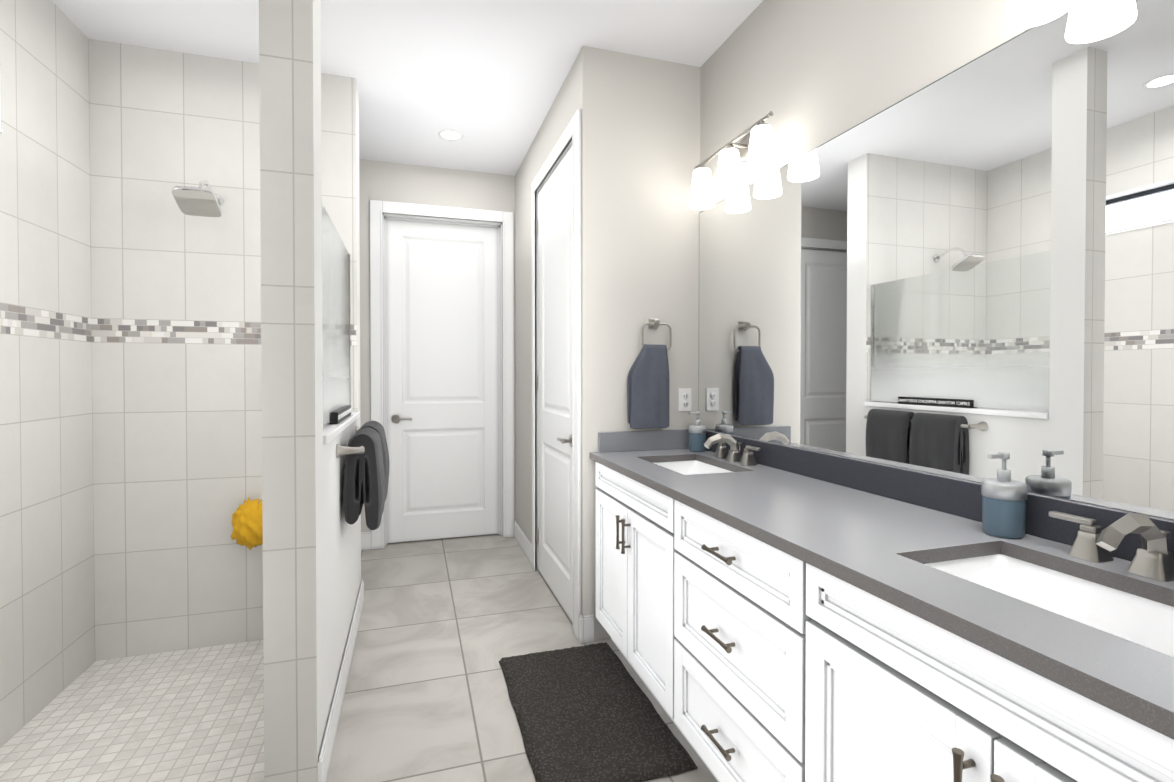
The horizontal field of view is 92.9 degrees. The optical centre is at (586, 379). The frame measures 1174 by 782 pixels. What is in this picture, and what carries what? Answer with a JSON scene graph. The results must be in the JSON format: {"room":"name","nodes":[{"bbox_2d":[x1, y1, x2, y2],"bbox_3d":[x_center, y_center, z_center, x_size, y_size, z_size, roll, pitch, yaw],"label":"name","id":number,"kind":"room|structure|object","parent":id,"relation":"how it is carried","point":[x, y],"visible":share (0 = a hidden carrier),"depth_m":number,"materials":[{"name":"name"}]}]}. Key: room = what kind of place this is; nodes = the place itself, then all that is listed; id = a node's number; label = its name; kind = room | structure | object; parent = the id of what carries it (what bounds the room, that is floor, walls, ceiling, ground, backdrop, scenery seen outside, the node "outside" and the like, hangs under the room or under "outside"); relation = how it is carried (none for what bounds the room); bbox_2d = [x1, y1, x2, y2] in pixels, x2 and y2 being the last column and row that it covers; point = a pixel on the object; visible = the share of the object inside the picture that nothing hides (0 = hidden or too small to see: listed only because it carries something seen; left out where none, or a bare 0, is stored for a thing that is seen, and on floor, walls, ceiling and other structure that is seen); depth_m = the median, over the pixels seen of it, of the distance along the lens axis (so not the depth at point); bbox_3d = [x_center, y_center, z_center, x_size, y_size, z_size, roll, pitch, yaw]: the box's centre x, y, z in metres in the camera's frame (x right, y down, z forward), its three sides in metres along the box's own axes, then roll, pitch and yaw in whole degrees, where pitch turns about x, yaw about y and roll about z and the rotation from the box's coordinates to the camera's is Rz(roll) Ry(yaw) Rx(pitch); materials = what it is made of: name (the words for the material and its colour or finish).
{"room":"bathroom","nodes":[
{"label":"bathroom","id":0,"kind":"room"},
{"bbox_2d":[0,0,94,746],"bbox_3d":[-2.093,-0.120,1.693,0.150,2.880,1.820,0,1,-17],"label":"wall","id":1,"kind":"structure","parent":0,"point":[47,625],"depth_m":2.25,"materials":[{"name":"tile"}]},
{"bbox_2d":[89,39,360,660],"bbox_3d":[-1.777,-0.134,2.840,1.140,2.880,0.180,0,1,-17],"label":"wall","id":2,"kind":"structure","parent":0,"point":[176,379],"depth_m":2.69,"materials":[{"name":"tile"}]},
{"bbox_2d":[172,180,222,216],"bbox_3d":[-1.763,-0.837,2.570,0.164,0.176,0.325,0,1,-17],"label":"shower head","id":3,"kind":"object","parent":2,"relation":"attached to","point":[199,200],"visible":1,"depth_m":2.48},
{"bbox_2d":[231,496,262,549],"bbox_3d":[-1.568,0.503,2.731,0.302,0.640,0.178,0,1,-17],"label":"loofah","id":4,"kind":"object","parent":2,"relation":"attached to","point":[247,521],"visible":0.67,"depth_m":2.66,"materials":[{"name":"yellow plastic"}]},
{"bbox_2d":[259,0,324,781],"bbox_3d":[-0.895,-0.120,1.702,0.140,2.880,0.150,0,1,-17],"label":"partition column","id":5,"kind":"structure","parent":0,"point":[291,323],"depth_m":1.63,"materials":[{"name":"tile"}]},
{"bbox_2d":[323,420,357,728],"bbox_3d":[-1.095,0.757,2.349,0.140,1.110,1.185,0,1,-17],"label":"wall","id":6,"kind":"structure","parent":0,"point":[340,565],"depth_m":2.10,"materials":[{"name":"paint"}]},
{"bbox_2d":[317,580,363,781],"bbox_3d":[-1.026,1.187,2.391,0.014,0.130,1.514,0,1,-17],"label":"baseboard","id":7,"kind":"structure","parent":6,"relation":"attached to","point":[325,754],"depth_m":2.06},
{"bbox_2d":[323,412,359,443],"bbox_3d":[-1.092,0.187,2.343,0.162,0.030,1.183,0,1,-17],"label":"cap","id":8,"kind":"object","parent":6,"relation":"on","point":[331,432],"visible":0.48,"depth_m":2.10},
{"bbox_2d":[322,204,350,428],"bbox_3d":[-1.067,-0.238,2.346,0.018,0.820,1.182,0,1,-17],"label":"glass","id":9,"kind":"object","parent":8,"relation":"on","point":[336,337],"visible":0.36,"depth_m":2.39,"materials":[{"name":"clear glass"}]},
{"bbox_2d":[331,405,350,423],"bbox_3d":[-1.066,0.147,2.427,0.026,0.046,0.500,0,1,-17],"label":"block sign","id":10,"kind":"object","parent":8,"relation":"on","point":[335,414],"visible":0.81,"depth_m":2.27,"materials":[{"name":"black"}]},
{"bbox_2d":[336,421,389,529],"bbox_3d":[-0.984,0.403,2.503,0.166,0.392,0.804,0,1,-17],"label":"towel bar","id":11,"kind":"object","parent":6,"relation":"attached to","point":[367,466],"visible":1,"depth_m":2.21,"materials":[{"name":"grey fabric"}]},
{"bbox_2d":[52,0,762,175],"bbox_3d":[-0.420,-1.604,1.220,3.069,0.100,6.280,0,1,-17],"label":"ceiling","id":12,"kind":"structure","parent":0,"point":[486,78],"depth_m":2.62,"materials":[{"name":"white paint"}]},
{"bbox_2d":[438,130,462,140],"bbox_3d":[-0.880,-1.580,3.607,0.160,0.004,0.160,0,1,-17],"label":"recessed light","id":13,"kind":"object","parent":12,"relation":"in","point":[451,135],"visible":1,"depth_m":3.60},
{"bbox_2d":[359,159,514,531],"bbox_3d":[-1.638,-0.178,4.085,2.450,2.820,0.115,0,1,-17],"label":"wall","id":14,"kind":"structure","parent":0,"point":[398,182],"depth_m":4.11,"materials":[{"name":"grey paint"}]},
{"bbox_2d":[361,532,370,549],"bbox_3d":[-1.669,1.167,4.024,0.211,0.130,0.014,0,1,-17],"label":"baseboard","id":15,"kind":"structure","parent":14,"relation":"attached to","point":[365,540],"depth_m":4.04,"materials":[{"name":"white wood"}]},
{"bbox_2d":[370,200,513,549],"bbox_3d":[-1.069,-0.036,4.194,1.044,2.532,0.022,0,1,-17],"label":"door frame","id":16,"kind":"structure","parent":14,"relation":"attached to","point":[378,208],"depth_m":4.21,"materials":[{"name":"white wood"}]},
{"bbox_2d":[386,219,498,542],"bbox_3d":[-1.092,0.008,4.267,0.844,2.423,0.096,0,1,-17],"label":"door","id":17,"kind":"structure","parent":14,"relation":"in","point":[442,357],"depth_m":4.28,"materials":[{"name":"white wood"}]},
{"bbox_2d":[326,534,717,781],"bbox_3d":[0.111,1.323,1.482,1.919,0.120,6.165,0,1,-17],"label":"floor","id":18,"kind":"structure","parent":0,"point":[446,625],"depth_m":2.49,"materials":[{"name":"tile"}]},
{"bbox_2d":[499,642,697,781],"bbox_3d":[-0.016,1.240,2.141,0.520,0.023,0.878,0,1,-17],"label":"bath rug","id":19,"kind":"object","parent":18,"relation":"on","point":[587,713],"visible":1,"depth_m":2.02,"materials":[{"name":"black fabric"}]},
{"bbox_2d":[590,457,1173,781],"bbox_3d":[0.633,0.825,1.625,0.600,0.874,2.338,0,1,-17],"label":"bathroom vanity","id":20,"kind":"object","parent":18,"relation":"on","point":[769,612],"depth_m":1.20,"materials":[{"name":"white wood"}]},
{"bbox_2d":[590,449,1173,728],"bbox_3d":[0.642,0.372,1.617,0.584,0.030,2.348,0,1,-17],"label":"countertop","id":21,"kind":"structure","parent":20,"relation":"on","point":[878,540],"depth_m":1.18,"materials":[{"name":"grey stone"}]},
{"bbox_2d":[654,457,729,472],"bbox_3d":[0.434,0.445,2.330,0.336,0.159,0.507,0,1,-17],"label":"sink","id":22,"kind":"object","parent":21,"relation":"in","point":[683,464],"depth_m":2.56,"materials":[{"name":"white ceramic"}]},
{"bbox_2d":[689,411,706,451],"bbox_3d":[0.531,0.247,2.683,0.088,0.190,0.086,0,1,-17],"label":"soap dispenser","id":23,"kind":"object","parent":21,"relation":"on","point":[697,435],"visible":0.98,"depth_m":2.65,"materials":[{"name":"blue"}]},
{"bbox_2d":[702,433,761,464],"bbox_3d":[0.576,0.286,2.373,0.177,0.120,0.355,0,1,-17],"label":"faucet","id":24,"kind":"object","parent":21,"relation":"on","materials":[{"name":"silver metal"}]},
{"bbox_2d":[981,452,1026,538],"bbox_3d":[0.967,0.264,1.295,0.088,0.190,0.086,0,1,-17],"label":"soap dispenser","id":25,"kind":"object","parent":21,"relation":"on","point":[1004,496],"visible":0.98,"depth_m":1.27,"materials":[{"name":"blue"}]},
{"bbox_2d":[918,549,1173,652],"bbox_3d":[0.859,0.462,0.978,0.336,0.159,0.520,0,1,-17],"label":"sink","id":26,"kind":"object","parent":21,"relation":"in","point":[1126,609],"depth_m":1.11,"materials":[{"name":"white ceramic"}]},
{"bbox_2d":[1046,509,1173,580],"bbox_3d":[1.000,0.303,1.020,0.177,0.120,0.354,0,1,-17],"label":"faucet","id":27,"kind":"object","parent":21,"relation":"on","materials":[{"name":"silver metal"}]},
{"bbox_2d":[515,46,605,640],"bbox_3d":[-0.236,-0.172,3.517,0.115,2.820,1.810,0,1,-17],"label":"wall","id":28,"kind":"structure","parent":0,"point":[583,88],"depth_m":2.66,"materials":[{"name":"grey paint"}]},
{"bbox_2d":[514,521,531,564],"bbox_3d":[-0.459,1.167,4.028,0.014,0.130,0.704,0,1,-17],"label":"baseboard","id":29,"kind":"structure","parent":28,"relation":"attached to","point":[523,541],"depth_m":3.99,"materials":[{"name":"white wood"}]},
{"bbox_2d":[532,109,580,640],"bbox_3d":[-0.159,-0.024,3.176,0.172,2.532,1.074,0,1,-17],"label":"door","id":30,"kind":"structure","parent":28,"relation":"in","point":[554,535],"depth_m":3.09,"materials":[{"name":"white wood"}]},
{"bbox_2d":[579,614,582,643],"bbox_3d":[-0.028,1.184,2.652,0.014,0.130,0.032,0,1,-17],"label":"baseboard","id":31,"kind":"structure","parent":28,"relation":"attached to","point":[580,629],"depth_m":2.64,"materials":[{"name":"white wood"}]},
{"bbox_2d":[583,615,593,643],"bbox_3d":[0.007,1.184,2.653,0.052,0.130,0.014,0,1,-17],"label":"baseboard","id":32,"kind":"structure","parent":28,"relation":"attached to","point":[588,628],"depth_m":2.65,"materials":[{"name":"white wood"}]},
{"bbox_2d":[606,50,699,638],"bbox_3d":[0.313,-0.163,2.801,0.504,2.820,0.115,0,1,-17],"label":"wall","id":33,"kind":"structure","parent":0,"point":[652,162],"depth_m":2.73,"materials":[{"name":"grey paint"}]},
{"bbox_2d":[627,318,671,428],"bbox_3d":[0.306,-0.034,2.697,0.222,0.533,0.080,0,1,-17],"label":"towel ring","id":34,"kind":"object","parent":33,"relation":"attached to","point":[648,380],"visible":1,"depth_m":2.67,"materials":[{"name":"blue fabric"}]},
{"bbox_2d":[678,388,691,410],"bbox_3d":[0.492,0.099,2.795,0.072,0.116,0.008,0,1,-17],"label":"electrical outlet plate","id":35,"kind":"object","parent":33,"relation":"attached to","point":[684,399],"visible":1,"depth_m":2.79,"materials":[{"name":"white plastic"}]},
{"bbox_2d":[700,0,1172,554],"bbox_3d":[1.260,-0.139,0.816,0.115,2.820,4.470,0,1,-17],"label":"wall","id":36,"kind":"structure","parent":0,"point":[812,74],"depth_m":1.95,"materials":[{"name":"grey paint"}]},
{"bbox_2d":[689,111,777,209],"bbox_3d":[0.623,-0.929,2.373,0.162,0.251,0.586,0,1,-17],"label":"sconce","id":37,"kind":"object","parent":36,"relation":"attached to","point":[755,150],"visible":1,"depth_m":2.33,"materials":[{"name":"white glass"}]},
{"bbox_2d":[699,0,1173,519],"bbox_3d":[0.919,-0.285,1.697,0.006,1.086,2.348,0,1,-17],"label":"vanity mirror","id":38,"kind":"object","parent":36,"relation":"attached to","point":[963,271],"visible":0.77,"depth_m":1.41,"materials":[{"name":"clear glass"}]},
{"bbox_2d":[1005,0,1075,28],"bbox_3d":[1.060,-0.913,0.980,0.162,0.251,0.586,0,1,-17],"label":"sconce","id":39,"kind":"object","parent":36,"relation":"attached to","point":[1021,14],"visible":1,"depth_m":1.21,"materials":[{"name":"white glass"}]},
{"label":"outside","id":40,"kind":"structure","parent":0,"visible":0},
{"bbox_2d":[0,640,263,781],"bbox_3d":[-1.710,1.345,2.161,1.150,0.060,1.550,0,1,-17],"label":"shower floor","id":41,"kind":"structure","parent":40,"point":[192,715],"depth_m":2.13,"materials":[{"name":"tile"}]}
]}

